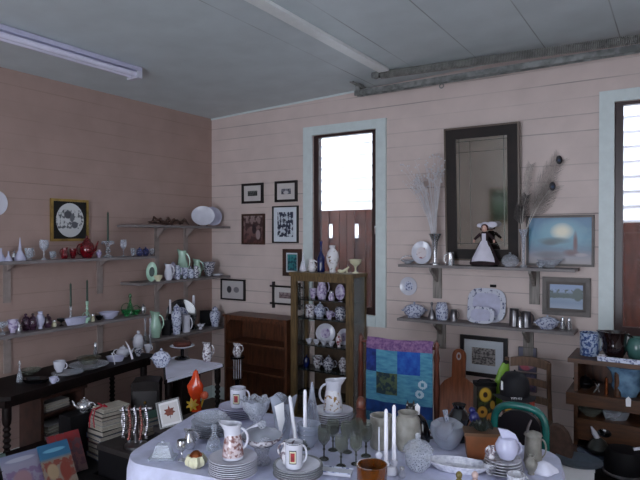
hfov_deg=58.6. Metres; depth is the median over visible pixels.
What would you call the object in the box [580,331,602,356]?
mug
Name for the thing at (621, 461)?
pot
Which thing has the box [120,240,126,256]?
goblet
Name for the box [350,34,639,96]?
ceiling beam
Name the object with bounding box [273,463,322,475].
dinner plate
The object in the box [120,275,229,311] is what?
wall shelf
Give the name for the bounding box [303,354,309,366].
jar
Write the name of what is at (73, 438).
magazine
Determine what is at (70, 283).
taper candle
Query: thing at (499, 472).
saucer
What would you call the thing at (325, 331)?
dinner plate
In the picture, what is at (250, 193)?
picture
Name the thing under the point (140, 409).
string
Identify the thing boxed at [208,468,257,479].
dinner plate
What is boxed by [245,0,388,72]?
batten
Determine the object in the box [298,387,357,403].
glass shelf
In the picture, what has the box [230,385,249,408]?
mug
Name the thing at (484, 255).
doll
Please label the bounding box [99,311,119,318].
shallow bowl
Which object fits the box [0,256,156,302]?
wall shelf
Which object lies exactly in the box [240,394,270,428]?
crystal bowl
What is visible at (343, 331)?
dinner plate
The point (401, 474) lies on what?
shaker
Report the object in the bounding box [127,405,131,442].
string
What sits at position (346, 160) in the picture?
sky
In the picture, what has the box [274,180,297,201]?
framed picture
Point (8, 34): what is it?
fluorescent light
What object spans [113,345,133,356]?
teapot
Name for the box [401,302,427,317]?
casserole
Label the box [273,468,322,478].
dinner plate
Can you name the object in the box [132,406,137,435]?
string
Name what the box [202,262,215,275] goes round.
bowl
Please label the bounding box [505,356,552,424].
wooden chair
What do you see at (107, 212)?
taper candle
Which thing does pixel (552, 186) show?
feather eye
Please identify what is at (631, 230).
fence
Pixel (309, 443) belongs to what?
glass bowl
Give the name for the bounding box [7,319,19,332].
cup
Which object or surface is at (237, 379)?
iron stand
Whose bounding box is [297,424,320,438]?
glass bowl
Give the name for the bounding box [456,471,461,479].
figurine
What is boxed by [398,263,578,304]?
wall shelf
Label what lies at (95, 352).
shaker
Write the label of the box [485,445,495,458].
creamer
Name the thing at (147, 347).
cup
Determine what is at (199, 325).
cup
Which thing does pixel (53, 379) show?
cup
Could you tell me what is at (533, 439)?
stein
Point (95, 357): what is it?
bowl
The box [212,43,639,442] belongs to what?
wall
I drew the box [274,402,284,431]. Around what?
napkin
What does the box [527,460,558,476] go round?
folded napkin
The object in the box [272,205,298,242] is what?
framed picture
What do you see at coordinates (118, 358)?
dish
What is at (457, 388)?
cutting board
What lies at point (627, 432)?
wooden hutch
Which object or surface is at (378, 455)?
spoon
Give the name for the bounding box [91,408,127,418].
book
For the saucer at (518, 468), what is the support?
on the saucer at (499, 472)
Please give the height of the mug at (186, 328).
0.157 m
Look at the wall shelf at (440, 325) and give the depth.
4.15 m
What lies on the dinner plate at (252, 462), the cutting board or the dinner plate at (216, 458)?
the dinner plate at (216, 458)
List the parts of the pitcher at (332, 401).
handle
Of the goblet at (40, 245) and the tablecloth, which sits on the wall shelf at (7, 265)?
the goblet at (40, 245)
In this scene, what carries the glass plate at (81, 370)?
on the side table at (12, 392)
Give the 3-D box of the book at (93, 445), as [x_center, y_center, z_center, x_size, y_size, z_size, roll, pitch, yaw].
[-1.312,1.269,3.600,0.165,0.030,0.240,0,1,37]
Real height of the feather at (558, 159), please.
0.618 m
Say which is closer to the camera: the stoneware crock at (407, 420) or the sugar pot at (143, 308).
the stoneware crock at (407, 420)
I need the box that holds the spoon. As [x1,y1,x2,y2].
[376,427,381,458]
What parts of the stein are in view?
lever, lid, handle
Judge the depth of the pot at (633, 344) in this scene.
3.29 m
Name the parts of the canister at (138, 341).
lid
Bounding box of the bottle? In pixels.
[317,241,324,271]
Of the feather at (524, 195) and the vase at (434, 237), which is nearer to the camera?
the feather at (524, 195)
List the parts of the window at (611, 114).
sash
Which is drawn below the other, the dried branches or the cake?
the cake
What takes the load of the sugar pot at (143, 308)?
on the wall shelf at (7, 336)
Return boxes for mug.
[182,314,192,332]
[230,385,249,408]
[285,438,307,469]
[306,304,315,316]
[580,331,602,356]
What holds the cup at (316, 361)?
on the display cabinet
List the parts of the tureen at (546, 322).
lid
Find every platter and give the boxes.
[68,360,108,369]
[425,455,489,474]
[467,288,505,322]
[467,306,493,323]
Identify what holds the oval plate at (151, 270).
on the wall shelf at (186, 282)
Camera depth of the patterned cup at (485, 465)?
2.12 m
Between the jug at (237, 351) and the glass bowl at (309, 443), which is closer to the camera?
the glass bowl at (309, 443)
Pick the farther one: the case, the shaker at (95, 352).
the shaker at (95, 352)
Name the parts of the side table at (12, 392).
leg, leg, leg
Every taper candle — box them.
[70,283,71,306]
[86,280,87,300]
[107,212,108,242]
[192,294,194,306]
[288,394,296,437]
[303,390,306,439]
[384,409,387,462]
[392,405,395,460]
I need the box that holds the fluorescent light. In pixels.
[0,24,141,80]
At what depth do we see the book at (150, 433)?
3.44 m
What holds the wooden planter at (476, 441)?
on the tablecloth
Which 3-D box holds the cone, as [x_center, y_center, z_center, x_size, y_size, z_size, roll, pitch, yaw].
[-0.037,0.763,2.619,0.083,0.221,0.083,0,1,0]
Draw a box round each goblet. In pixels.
[39,240,48,259]
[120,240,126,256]
[176,438,187,461]
[318,426,329,460]
[327,420,338,451]
[335,435,346,466]
[341,422,352,453]
[350,434,361,465]
[351,419,363,447]
[360,424,372,457]
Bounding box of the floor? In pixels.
[200,397,272,413]
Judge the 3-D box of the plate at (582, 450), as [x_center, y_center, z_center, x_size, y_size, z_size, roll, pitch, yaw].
[1.572,1.211,3.223,0.219,0.022,0.219,0,1,32]
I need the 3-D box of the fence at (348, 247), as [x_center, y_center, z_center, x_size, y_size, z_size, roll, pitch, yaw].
[0.445,0.705,5.492,2.050,1.995,0.120,0,1,32]
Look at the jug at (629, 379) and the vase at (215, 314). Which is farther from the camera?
the vase at (215, 314)
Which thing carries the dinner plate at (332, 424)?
on the dinner plate at (336, 426)
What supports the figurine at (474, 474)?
on the tablecloth
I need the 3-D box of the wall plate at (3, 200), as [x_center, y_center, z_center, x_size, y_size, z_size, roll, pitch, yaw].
[-2.251,-0.258,3.966,0.012,0.172,0.150,0,1,32]
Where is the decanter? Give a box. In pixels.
[127,294,133,314]
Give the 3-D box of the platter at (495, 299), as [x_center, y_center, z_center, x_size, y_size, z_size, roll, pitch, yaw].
[1.250,0.489,4.280,0.286,0.254,0.054,0,1,32]
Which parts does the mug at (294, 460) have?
flower, handle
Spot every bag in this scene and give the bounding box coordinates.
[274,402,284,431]
[473,379,496,421]
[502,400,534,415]
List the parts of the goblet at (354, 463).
stem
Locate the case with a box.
[59,403,98,454]
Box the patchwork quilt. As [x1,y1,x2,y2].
[366,336,433,428]
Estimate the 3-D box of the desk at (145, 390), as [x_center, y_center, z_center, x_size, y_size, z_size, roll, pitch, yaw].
[-1.129,1.268,4.092,0.500,0.692,0.738,0,1,32]
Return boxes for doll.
[470,222,499,266]
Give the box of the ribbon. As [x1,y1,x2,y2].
[89,402,107,427]
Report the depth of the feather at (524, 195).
4.04 m
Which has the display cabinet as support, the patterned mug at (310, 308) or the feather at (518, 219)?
the patterned mug at (310, 308)
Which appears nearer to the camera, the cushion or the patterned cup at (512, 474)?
the patterned cup at (512, 474)
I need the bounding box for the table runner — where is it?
[165,356,222,382]
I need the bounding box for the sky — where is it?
[322,105,639,237]
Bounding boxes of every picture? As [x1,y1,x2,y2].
[50,198,88,240]
[155,397,183,428]
[220,278,245,300]
[241,183,263,203]
[241,214,264,244]
[248,191,256,195]
[270,281,302,309]
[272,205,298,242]
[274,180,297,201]
[279,292,290,298]
[281,188,290,193]
[282,249,301,275]
[460,334,507,378]
[550,284,582,309]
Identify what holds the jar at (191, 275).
on the wall shelf at (186, 282)
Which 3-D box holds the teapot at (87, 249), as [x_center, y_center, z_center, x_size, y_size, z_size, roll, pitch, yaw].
[-1.813,0.052,4.444,0.132,0.177,0.122,0,1,-42]
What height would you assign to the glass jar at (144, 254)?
0.077 m
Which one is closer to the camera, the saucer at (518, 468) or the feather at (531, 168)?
the saucer at (518, 468)
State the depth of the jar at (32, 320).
4.05 m
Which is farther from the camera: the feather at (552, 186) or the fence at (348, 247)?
the fence at (348, 247)
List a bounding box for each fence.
[322,209,371,306]
[623,222,639,326]
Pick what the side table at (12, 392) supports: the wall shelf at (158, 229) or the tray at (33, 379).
the tray at (33, 379)
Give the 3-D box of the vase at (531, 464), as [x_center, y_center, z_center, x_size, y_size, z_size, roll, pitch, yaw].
[0.791,0.842,2.137,0.049,0.071,0.049,0,1,0]
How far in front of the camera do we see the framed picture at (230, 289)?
5.63 m
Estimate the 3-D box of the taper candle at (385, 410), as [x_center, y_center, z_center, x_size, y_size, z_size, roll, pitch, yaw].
[0.247,0.728,2.136,0.016,0.207,0.016,0,1,32]
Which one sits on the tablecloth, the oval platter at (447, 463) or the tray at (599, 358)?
the oval platter at (447, 463)
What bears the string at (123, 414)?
hanging from the stand at (134, 444)
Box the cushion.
[498,409,541,445]
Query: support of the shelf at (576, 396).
attached to the wooden hutch
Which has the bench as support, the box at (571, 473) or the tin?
the box at (571, 473)
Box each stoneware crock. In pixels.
[370,412,391,450]
[396,409,420,452]
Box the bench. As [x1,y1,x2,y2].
[594,475,616,479]
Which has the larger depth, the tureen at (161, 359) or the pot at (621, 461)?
the tureen at (161, 359)
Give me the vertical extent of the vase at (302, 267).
0.167 m
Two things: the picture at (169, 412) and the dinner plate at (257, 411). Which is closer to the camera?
the dinner plate at (257, 411)
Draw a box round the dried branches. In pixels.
[400,153,445,233]
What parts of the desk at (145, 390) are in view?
drawer, leg, leg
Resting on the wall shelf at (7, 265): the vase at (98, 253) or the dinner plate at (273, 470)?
the vase at (98, 253)
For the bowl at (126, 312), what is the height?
0.054 m
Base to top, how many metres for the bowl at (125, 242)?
0.082 m
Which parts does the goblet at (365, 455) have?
stem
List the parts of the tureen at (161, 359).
lid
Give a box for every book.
[44,396,69,406]
[44,399,69,409]
[44,402,69,412]
[44,417,58,429]
[44,426,58,432]
[44,429,58,435]
[86,428,133,442]
[86,451,97,460]
[87,423,133,437]
[87,441,97,449]
[88,420,132,431]
[88,446,97,455]
[90,414,132,426]
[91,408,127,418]
[91,411,130,421]
[93,400,128,413]
[138,409,157,421]
[138,420,158,426]
[138,426,152,431]
[138,429,153,436]
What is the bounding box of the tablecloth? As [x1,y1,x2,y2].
[126,408,564,479]
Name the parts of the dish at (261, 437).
lid, knob, dish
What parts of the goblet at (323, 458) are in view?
stem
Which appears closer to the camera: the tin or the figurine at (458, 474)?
the figurine at (458, 474)
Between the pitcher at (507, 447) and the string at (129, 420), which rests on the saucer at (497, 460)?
the pitcher at (507, 447)
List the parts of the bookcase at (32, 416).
panel, panel, shelf, panel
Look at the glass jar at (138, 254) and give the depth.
4.86 m
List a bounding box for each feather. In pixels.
[514,204,525,237]
[516,192,530,236]
[517,162,534,235]
[524,178,563,234]
[525,153,568,230]
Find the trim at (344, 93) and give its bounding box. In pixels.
[211,88,366,119]
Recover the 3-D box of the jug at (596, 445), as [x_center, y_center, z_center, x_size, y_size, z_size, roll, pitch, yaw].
[1.572,1.126,3.222,0.124,0.149,0.124,0,1,0]
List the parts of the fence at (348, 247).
rail, rail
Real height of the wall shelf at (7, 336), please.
0.300 m
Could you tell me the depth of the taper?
4.36 m
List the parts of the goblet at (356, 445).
stem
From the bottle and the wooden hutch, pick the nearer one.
the wooden hutch
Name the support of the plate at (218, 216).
on the wall shelf at (158, 229)
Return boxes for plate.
[0,192,7,214]
[51,369,83,375]
[146,262,156,280]
[165,299,196,331]
[191,206,214,225]
[191,416,230,427]
[191,424,220,429]
[191,428,223,433]
[192,426,222,431]
[194,433,223,437]
[195,435,223,439]
[197,431,223,435]
[208,457,257,468]
[208,460,256,470]
[208,462,257,474]
[208,466,256,476]
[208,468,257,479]
[209,207,221,225]
[209,448,256,465]
[209,462,256,472]
[209,468,256,478]
[218,407,255,413]
[218,411,257,418]
[219,400,256,411]
[219,411,253,415]
[219,411,255,417]
[273,454,321,473]
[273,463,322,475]
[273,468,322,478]
[273,470,321,479]
[273,470,322,479]
[313,404,352,416]
[313,412,352,418]
[313,413,353,420]
[313,416,352,422]
[313,418,352,425]
[313,420,352,427]
[316,323,334,342]
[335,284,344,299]
[338,329,345,344]
[400,277,416,294]
[411,241,431,263]
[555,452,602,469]
[577,447,603,459]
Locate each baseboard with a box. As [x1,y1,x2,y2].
[0,385,211,453]
[212,385,429,429]
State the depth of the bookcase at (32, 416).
3.73 m
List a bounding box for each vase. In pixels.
[36,311,44,328]
[96,250,101,257]
[171,262,174,278]
[186,369,208,411]
[210,306,220,326]
[270,392,296,441]
[299,252,306,270]
[326,245,338,272]
[336,333,341,346]
[429,234,440,264]
[448,402,469,443]
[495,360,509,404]
[519,229,527,266]
[524,454,537,474]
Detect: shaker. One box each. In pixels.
[17,324,21,332]
[93,342,97,355]
[328,290,334,299]
[398,466,405,477]
[560,317,565,329]
[566,317,571,330]
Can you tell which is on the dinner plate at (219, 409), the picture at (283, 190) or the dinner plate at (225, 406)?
the dinner plate at (225, 406)
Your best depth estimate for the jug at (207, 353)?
4.30 m
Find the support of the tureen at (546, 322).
on the wall shelf at (440, 325)
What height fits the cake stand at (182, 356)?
0.104 m
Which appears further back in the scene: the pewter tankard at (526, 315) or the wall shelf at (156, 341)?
the wall shelf at (156, 341)
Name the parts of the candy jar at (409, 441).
lid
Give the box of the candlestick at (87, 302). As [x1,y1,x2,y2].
[85,301,90,320]
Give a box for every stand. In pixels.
[120,407,151,450]
[170,344,194,359]
[230,355,244,385]
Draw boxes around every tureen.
[150,348,171,367]
[533,315,560,328]
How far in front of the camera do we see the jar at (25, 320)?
4.03 m
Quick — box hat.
[494,370,535,402]
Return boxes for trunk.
[97,431,153,479]
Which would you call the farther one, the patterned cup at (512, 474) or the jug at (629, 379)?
the jug at (629, 379)
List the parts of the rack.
post, post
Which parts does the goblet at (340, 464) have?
stem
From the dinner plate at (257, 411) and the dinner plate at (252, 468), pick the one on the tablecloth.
the dinner plate at (257, 411)
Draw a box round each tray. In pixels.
[21,376,48,383]
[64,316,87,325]
[597,356,639,364]
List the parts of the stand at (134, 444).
arm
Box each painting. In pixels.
[526,215,594,266]
[542,277,590,317]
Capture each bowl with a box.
[39,240,48,250]
[76,355,101,364]
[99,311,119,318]
[120,240,126,248]
[121,309,131,315]
[132,310,140,314]
[176,438,187,451]
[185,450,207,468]
[193,410,227,422]
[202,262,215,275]
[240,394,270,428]
[297,420,320,434]
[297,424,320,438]
[297,431,320,447]
[349,259,361,265]
[357,458,387,479]
[501,252,518,266]
[538,259,562,267]
[578,407,603,416]
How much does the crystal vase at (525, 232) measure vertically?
0.270 m
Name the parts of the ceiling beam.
rod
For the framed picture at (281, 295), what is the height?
0.246 m
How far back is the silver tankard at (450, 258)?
4.31 m
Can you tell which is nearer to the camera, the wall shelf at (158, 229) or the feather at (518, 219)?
the feather at (518, 219)
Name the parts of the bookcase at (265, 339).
panel, shelf, shelf, panel, shelf, panel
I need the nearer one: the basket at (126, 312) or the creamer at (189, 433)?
the creamer at (189, 433)
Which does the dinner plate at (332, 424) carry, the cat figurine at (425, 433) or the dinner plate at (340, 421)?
the dinner plate at (340, 421)
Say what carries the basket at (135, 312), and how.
on the wall shelf at (7, 336)
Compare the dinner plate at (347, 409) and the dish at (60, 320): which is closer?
the dinner plate at (347, 409)
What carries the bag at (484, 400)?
on the stand
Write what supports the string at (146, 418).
hanging from the stand at (134, 444)
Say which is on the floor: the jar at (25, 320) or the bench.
the bench
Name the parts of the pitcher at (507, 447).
handle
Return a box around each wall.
[0,67,211,452]
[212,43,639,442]
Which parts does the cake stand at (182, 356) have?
plate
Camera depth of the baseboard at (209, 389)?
5.75 m
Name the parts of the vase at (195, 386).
flower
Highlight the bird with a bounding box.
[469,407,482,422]
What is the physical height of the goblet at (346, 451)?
0.124 m
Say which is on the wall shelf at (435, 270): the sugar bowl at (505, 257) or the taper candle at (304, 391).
the sugar bowl at (505, 257)
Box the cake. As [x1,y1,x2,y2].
[173,340,191,346]
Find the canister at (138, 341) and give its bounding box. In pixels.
[133,330,143,347]
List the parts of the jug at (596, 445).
spout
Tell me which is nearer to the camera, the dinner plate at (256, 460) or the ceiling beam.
the dinner plate at (256, 460)
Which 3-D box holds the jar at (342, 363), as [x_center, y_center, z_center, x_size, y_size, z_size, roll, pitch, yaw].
[0.194,1.049,4.814,0.076,0.126,0.076,0,1,0]
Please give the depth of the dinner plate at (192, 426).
2.50 m
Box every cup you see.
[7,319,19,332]
[49,376,58,383]
[53,360,67,372]
[69,248,77,258]
[134,347,142,355]
[144,344,152,352]
[181,267,189,278]
[196,323,204,328]
[309,288,316,297]
[312,355,323,367]
[326,311,334,318]
[450,309,458,320]
[483,459,496,474]
[506,470,528,479]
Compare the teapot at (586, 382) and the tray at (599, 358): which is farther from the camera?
the teapot at (586, 382)
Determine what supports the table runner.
on the desk at (145, 390)
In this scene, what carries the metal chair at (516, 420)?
on the floor
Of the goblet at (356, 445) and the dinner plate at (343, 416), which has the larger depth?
the dinner plate at (343, 416)
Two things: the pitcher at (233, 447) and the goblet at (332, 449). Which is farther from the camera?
the goblet at (332, 449)
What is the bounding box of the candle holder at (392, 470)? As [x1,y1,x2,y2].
[387,459,397,475]
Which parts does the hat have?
crown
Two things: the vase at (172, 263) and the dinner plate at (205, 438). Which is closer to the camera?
the dinner plate at (205, 438)
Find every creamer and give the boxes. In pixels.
[184,428,198,449]
[277,439,294,464]
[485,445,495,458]
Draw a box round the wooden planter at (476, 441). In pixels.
[463,426,499,459]
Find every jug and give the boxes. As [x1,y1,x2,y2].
[59,247,67,258]
[164,263,174,279]
[174,264,181,279]
[177,249,189,277]
[192,258,203,276]
[193,265,200,277]
[202,342,213,361]
[233,343,243,356]
[308,259,316,271]
[316,282,329,298]
[586,426,607,454]
[606,366,639,406]
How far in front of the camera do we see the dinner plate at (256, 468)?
2.07 m
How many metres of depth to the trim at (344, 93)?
5.28 m
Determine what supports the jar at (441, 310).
on the wall shelf at (440, 325)
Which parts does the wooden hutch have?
panel, panel, rail, handle, drawer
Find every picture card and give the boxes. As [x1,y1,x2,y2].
[518,346,536,372]
[522,372,536,392]
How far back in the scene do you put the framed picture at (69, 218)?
4.42 m
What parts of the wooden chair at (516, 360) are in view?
crest rail, post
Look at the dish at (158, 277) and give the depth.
4.92 m
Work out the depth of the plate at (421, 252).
4.50 m
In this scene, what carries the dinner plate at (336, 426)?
on the tablecloth
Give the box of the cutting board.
[439,349,472,429]
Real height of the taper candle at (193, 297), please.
0.150 m
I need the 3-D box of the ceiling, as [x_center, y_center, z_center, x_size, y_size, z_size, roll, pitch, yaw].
[-0.539,-1.342,1.719,5.500,0.306,6.520,0,1,32]
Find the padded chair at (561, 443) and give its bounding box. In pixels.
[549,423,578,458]
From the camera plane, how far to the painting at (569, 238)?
4.01 m
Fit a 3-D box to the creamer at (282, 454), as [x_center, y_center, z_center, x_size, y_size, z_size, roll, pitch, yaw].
[-0.121,0.790,2.133,0.059,0.088,0.056,0,1,-42]
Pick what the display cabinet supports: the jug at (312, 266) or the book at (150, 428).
the jug at (312, 266)
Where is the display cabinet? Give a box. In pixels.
[289,271,367,423]
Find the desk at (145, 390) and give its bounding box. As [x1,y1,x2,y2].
[130,364,223,426]
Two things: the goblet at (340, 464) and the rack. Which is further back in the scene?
the rack
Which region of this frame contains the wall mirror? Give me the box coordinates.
[444,121,520,261]
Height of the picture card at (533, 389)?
0.131 m
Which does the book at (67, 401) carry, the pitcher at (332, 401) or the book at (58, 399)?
the book at (58, 399)
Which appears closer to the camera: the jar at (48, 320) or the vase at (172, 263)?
the jar at (48, 320)
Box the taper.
[125,341,132,358]
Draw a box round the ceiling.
[0,0,639,118]
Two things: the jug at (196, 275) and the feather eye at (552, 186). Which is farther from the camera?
the jug at (196, 275)
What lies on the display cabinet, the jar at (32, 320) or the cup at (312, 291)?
the cup at (312, 291)
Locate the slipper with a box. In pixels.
[338,266,348,272]
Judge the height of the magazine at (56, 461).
0.203 m
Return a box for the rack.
[358,333,439,434]
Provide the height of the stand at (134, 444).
0.228 m
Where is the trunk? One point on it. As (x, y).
(113, 458)
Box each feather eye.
[549,182,555,190]
[556,156,561,163]
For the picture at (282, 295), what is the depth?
5.30 m
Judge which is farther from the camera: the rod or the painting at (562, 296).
the painting at (562, 296)
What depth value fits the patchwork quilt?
3.57 m
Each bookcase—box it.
[19,384,86,447]
[222,311,302,415]
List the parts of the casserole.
lid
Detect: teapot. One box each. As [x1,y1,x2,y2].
[72,397,95,411]
[76,235,98,257]
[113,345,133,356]
[314,302,328,316]
[319,355,336,369]
[573,375,596,388]
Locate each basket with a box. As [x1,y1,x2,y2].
[121,303,131,315]
[132,305,140,314]
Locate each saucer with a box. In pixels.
[484,457,521,468]
[484,462,522,471]
[485,451,521,465]
[486,469,523,477]
[488,468,523,474]
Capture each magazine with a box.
[0,448,44,479]
[36,439,77,479]
[46,429,87,472]
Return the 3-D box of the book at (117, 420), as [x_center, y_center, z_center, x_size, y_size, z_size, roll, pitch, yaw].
[-1.319,1.127,3.606,0.150,0.030,0.210,0,1,40]
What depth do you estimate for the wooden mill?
2.55 m
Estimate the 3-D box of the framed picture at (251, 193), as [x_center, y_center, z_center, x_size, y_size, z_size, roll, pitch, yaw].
[-0.651,-0.449,5.497,0.259,0.193,0.021,0,1,32]
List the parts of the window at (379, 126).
sash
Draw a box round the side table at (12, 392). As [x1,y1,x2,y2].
[0,350,152,452]
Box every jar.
[21,313,28,330]
[29,313,36,329]
[44,314,51,327]
[136,248,142,255]
[143,248,148,255]
[171,304,181,334]
[187,266,194,277]
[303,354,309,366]
[338,357,345,371]
[403,433,432,472]
[430,409,463,449]
[435,302,447,319]
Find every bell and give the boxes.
[0,248,4,261]
[5,251,12,260]
[14,239,25,260]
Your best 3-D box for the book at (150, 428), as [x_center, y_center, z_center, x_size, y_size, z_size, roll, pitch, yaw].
[-1.033,1.139,3.526,0.130,0.024,0.170,0,1,35]
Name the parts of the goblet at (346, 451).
stem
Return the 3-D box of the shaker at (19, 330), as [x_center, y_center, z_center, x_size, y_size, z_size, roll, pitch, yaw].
[-2.089,0.611,3.962,0.035,0.062,0.035,0,1,0]
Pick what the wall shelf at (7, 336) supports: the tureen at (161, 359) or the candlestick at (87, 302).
the candlestick at (87, 302)
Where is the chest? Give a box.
[153,409,205,437]
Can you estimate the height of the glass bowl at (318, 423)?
0.060 m
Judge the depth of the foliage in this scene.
2.29 m
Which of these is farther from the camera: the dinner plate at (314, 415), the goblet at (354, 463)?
the dinner plate at (314, 415)
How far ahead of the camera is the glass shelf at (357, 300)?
4.86 m
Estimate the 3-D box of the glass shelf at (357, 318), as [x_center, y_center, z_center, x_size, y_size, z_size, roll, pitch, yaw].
[0.073,0.675,4.894,0.596,0.012,0.196,0,1,32]
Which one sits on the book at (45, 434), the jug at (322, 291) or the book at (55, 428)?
the book at (55, 428)
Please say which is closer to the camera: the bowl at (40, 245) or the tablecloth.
the tablecloth
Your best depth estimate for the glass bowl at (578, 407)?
3.31 m
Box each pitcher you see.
[150,311,163,337]
[218,420,248,460]
[318,377,345,413]
[495,428,521,460]
[596,330,632,357]
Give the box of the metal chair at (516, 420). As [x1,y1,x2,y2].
[490,401,549,451]
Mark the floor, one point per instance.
(209, 403)
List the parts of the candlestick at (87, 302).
stem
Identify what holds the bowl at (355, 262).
on the compote
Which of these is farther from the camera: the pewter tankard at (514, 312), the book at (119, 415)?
the pewter tankard at (514, 312)
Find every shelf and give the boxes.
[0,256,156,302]
[0,313,149,373]
[117,225,229,273]
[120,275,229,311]
[131,324,223,366]
[298,296,363,303]
[298,314,363,322]
[298,339,357,350]
[298,364,357,376]
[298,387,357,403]
[397,315,577,356]
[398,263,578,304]
[566,381,639,413]
[577,439,609,449]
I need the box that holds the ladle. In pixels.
[241,422,261,433]
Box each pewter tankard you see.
[509,308,520,326]
[521,311,533,327]
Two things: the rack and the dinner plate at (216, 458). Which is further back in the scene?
the rack
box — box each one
[0,440,46,479]
[200,310,211,325]
[562,465,594,479]
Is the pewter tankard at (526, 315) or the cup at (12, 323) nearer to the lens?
the cup at (12, 323)
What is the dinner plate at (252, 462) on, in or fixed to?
on the dinner plate at (256, 460)
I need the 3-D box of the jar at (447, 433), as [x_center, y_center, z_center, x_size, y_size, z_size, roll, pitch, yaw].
[0.537,0.796,2.409,0.144,0.158,0.144,0,1,0]
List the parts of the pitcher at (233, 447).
handle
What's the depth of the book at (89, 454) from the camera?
3.53 m
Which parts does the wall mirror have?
glass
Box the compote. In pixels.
[349,259,361,273]
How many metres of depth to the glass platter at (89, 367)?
4.08 m
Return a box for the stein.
[523,420,546,461]
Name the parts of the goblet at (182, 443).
stem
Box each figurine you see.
[406,400,437,442]
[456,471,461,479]
[472,471,477,479]
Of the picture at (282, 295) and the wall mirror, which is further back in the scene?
the picture at (282, 295)
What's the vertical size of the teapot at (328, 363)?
0.126 m
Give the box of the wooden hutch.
[566,348,639,477]
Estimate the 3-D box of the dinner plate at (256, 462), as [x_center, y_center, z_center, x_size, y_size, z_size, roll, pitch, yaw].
[-0.326,0.840,2.137,0.179,0.015,0.179,0,1,32]
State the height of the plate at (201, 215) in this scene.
0.192 m
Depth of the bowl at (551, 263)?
3.96 m
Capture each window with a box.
[303,118,386,327]
[598,87,639,347]
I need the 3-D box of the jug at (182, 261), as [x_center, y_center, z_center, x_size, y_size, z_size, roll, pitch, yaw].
[-1.290,0.219,5.351,0.108,0.271,0.105,0,1,43]
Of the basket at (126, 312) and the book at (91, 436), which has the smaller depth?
the book at (91, 436)
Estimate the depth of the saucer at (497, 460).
2.14 m
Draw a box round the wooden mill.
[355,396,367,435]
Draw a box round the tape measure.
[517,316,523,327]
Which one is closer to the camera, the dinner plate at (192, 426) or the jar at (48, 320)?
the dinner plate at (192, 426)
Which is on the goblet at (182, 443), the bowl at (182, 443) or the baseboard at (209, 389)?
the bowl at (182, 443)
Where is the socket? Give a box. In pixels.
[391,459,396,465]
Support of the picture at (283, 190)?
attached to the framed picture at (284, 191)
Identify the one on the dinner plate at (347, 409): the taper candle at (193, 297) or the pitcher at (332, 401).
the pitcher at (332, 401)
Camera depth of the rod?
3.26 m
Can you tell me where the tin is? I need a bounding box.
[162,320,171,335]
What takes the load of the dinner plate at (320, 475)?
on the tablecloth
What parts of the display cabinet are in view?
post, rail, panel, post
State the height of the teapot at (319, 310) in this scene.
0.129 m
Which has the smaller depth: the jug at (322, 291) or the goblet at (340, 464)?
the goblet at (340, 464)
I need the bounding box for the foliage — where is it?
[469,418,492,431]
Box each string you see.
[121,405,125,438]
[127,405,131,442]
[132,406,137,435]
[138,405,142,442]
[144,405,148,438]
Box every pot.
[140,304,145,313]
[335,306,345,319]
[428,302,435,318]
[602,444,639,479]
[627,336,639,359]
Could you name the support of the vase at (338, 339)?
on the display cabinet
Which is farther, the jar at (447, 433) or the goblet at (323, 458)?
the jar at (447, 433)
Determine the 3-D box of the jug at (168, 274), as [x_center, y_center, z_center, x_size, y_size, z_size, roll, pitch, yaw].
[-1.344,0.281,5.062,0.080,0.152,0.078,0,1,-43]
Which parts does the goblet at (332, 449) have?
stem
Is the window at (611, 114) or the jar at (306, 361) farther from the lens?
the jar at (306, 361)
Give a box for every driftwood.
[148,216,182,224]
[171,218,188,224]
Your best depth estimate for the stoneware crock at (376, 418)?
2.38 m
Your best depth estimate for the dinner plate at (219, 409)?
2.77 m
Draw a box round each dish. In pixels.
[57,318,64,325]
[95,315,102,319]
[106,355,124,361]
[150,443,175,460]
[153,275,162,280]
[241,420,282,466]
[322,465,352,476]
[603,413,629,420]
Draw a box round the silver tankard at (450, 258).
[444,252,454,264]
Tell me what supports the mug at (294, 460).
on the dinner plate at (312, 463)
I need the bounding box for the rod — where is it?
[604,376,607,394]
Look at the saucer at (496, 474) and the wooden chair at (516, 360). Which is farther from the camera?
the wooden chair at (516, 360)
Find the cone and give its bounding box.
[307,382,320,430]
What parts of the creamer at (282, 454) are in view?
handle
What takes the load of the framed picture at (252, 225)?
attached to the wall at (556, 108)
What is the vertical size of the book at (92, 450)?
0.034 m
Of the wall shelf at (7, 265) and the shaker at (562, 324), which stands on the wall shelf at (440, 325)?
the shaker at (562, 324)

